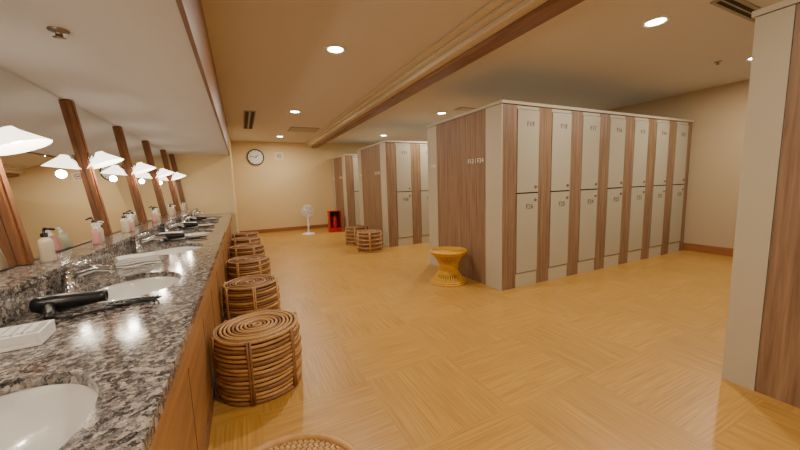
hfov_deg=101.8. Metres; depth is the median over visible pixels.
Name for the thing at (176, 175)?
lamp
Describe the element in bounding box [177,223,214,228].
hair dryer
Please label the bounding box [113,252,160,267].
folded towel
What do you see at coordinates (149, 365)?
countertop
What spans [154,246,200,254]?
basin
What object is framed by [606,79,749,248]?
wall
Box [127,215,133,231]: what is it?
pump bottle
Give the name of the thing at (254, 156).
wall clock
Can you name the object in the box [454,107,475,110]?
ceiling vent
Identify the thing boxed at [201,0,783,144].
ceiling
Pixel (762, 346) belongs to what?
lockers
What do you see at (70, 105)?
post
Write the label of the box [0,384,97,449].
basin
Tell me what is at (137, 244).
faucet
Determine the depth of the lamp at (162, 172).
4.43 m
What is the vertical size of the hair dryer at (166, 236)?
0.068 m
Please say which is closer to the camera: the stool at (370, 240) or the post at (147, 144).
the post at (147, 144)
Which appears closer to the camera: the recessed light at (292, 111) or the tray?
the tray
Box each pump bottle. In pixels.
[37,227,56,262]
[91,223,102,244]
[96,221,104,241]
[120,212,129,232]
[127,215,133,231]
[151,210,156,222]
[168,203,173,215]
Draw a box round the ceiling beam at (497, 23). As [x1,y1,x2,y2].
[303,0,584,147]
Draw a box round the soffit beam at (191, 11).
[176,0,229,155]
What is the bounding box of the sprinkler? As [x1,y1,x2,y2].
[46,26,69,39]
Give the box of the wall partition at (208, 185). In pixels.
[174,127,238,233]
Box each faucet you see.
[60,259,116,292]
[132,232,163,252]
[163,221,184,231]
[180,214,196,222]
[191,210,204,215]
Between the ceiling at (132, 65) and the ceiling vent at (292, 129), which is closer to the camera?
the ceiling at (132, 65)
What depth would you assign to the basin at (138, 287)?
1.82 m
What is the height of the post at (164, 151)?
1.015 m
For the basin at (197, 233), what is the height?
0.127 m
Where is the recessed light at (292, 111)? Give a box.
[289,110,300,112]
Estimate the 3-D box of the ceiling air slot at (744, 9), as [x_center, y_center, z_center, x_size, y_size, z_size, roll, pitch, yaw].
[2.781,-1.686,2.578,1.000,0.014,0.120,-5,8,-26]
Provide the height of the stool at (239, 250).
0.373 m
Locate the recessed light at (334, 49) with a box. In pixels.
[325,45,345,53]
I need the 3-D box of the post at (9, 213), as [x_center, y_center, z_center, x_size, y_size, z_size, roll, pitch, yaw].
[-1.888,-0.312,1.503,0.152,1.015,0.076,-5,8,-26]
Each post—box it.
[0,159,34,264]
[64,99,112,235]
[116,126,147,222]
[145,141,167,215]
[162,150,180,210]
[171,154,186,206]
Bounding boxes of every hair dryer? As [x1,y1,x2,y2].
[29,290,161,320]
[156,233,207,240]
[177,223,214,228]
[189,216,219,220]
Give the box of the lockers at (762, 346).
[721,0,799,408]
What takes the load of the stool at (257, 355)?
on the floor
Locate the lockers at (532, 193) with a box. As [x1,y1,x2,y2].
[426,99,693,290]
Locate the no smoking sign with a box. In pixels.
[275,153,282,158]
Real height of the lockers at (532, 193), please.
2.030 m
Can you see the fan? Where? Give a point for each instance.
(305, 210)
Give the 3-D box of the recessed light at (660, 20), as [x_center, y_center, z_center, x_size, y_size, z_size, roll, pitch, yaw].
[2.116,-1.678,2.690,0.190,0.010,0.190,-5,8,-26]
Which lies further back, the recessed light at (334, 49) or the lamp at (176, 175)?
the lamp at (176, 175)
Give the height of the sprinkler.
0.034 m
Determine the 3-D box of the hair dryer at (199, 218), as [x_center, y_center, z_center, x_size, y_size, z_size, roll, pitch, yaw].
[-3.017,-0.104,5.017,0.416,0.068,0.188,-5,8,-24]
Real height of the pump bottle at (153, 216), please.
0.140 m
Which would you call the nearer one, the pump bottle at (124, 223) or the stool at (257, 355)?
the stool at (257, 355)
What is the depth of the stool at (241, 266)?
3.82 m
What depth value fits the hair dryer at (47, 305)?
1.27 m
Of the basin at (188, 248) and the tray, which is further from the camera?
the basin at (188, 248)
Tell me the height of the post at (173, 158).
1.015 m
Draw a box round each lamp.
[0,126,52,155]
[88,151,123,168]
[131,162,155,174]
[156,168,173,177]
[172,172,185,179]
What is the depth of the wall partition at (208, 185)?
6.37 m
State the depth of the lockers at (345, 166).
8.69 m
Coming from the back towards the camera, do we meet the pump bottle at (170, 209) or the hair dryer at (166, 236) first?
the pump bottle at (170, 209)
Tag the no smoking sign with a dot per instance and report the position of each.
(277, 155)
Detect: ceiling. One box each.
[0,0,228,154]
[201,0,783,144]
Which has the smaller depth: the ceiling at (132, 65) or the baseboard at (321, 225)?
the ceiling at (132, 65)
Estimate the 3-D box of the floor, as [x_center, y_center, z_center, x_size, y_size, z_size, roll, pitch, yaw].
[0.796,0.684,4.435,7.780,0.100,12.500,-5,8,-26]
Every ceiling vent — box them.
[287,127,319,132]
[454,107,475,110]
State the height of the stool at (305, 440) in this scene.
0.378 m
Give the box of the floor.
[208,227,799,449]
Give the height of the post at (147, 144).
1.015 m
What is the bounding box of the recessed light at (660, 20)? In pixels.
[641,16,670,27]
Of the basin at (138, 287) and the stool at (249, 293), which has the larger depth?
the stool at (249, 293)
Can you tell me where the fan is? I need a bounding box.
[301,205,315,234]
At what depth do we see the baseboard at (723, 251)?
4.96 m
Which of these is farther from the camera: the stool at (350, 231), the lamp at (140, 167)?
the stool at (350, 231)
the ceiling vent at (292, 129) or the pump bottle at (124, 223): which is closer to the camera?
the pump bottle at (124, 223)
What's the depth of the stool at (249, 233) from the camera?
6.21 m
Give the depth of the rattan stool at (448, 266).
3.85 m
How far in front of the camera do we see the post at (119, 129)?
3.44 m
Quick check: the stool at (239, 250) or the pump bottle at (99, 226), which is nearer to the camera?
the pump bottle at (99, 226)
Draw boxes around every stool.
[210,309,301,406]
[222,274,280,319]
[226,254,270,280]
[229,243,264,258]
[231,236,260,245]
[232,231,258,238]
[251,432,357,449]
[345,225,367,245]
[356,229,382,252]
[429,246,466,286]
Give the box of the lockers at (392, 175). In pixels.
[357,140,429,246]
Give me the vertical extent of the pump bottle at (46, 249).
0.172 m
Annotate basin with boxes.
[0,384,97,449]
[96,276,179,302]
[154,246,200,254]
[185,232,209,235]
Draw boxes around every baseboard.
[240,224,327,232]
[683,243,733,256]
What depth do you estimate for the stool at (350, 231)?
6.60 m
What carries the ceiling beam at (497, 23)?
attached to the ceiling at (271, 59)
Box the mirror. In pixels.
[0,67,183,270]
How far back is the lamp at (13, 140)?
1.55 m
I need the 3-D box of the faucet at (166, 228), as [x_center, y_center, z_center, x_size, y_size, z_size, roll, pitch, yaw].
[-2.455,0.025,3.522,0.212,0.145,0.072,-5,8,-26]
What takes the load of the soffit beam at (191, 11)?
attached to the ceiling at (132, 65)
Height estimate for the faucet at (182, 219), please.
0.145 m
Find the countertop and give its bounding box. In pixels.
[0,208,231,449]
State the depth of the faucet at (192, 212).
5.46 m
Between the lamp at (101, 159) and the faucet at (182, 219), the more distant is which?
the faucet at (182, 219)
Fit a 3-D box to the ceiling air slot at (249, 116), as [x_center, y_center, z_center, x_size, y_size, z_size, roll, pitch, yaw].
[-2.803,-1.927,6.027,0.180,0.014,1.700,-5,8,-26]
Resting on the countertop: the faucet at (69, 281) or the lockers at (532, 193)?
the faucet at (69, 281)
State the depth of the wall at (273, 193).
9.14 m
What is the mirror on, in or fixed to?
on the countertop
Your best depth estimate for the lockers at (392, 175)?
6.43 m
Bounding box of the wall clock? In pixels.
[247,149,263,164]
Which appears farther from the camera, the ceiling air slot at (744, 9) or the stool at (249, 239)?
the stool at (249, 239)
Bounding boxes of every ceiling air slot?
[243,110,255,128]
[710,0,760,22]
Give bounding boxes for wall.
[231,141,368,230]
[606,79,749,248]
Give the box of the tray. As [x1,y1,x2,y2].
[0,319,55,352]
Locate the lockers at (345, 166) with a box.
[331,154,360,229]
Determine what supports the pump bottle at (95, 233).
on the countertop

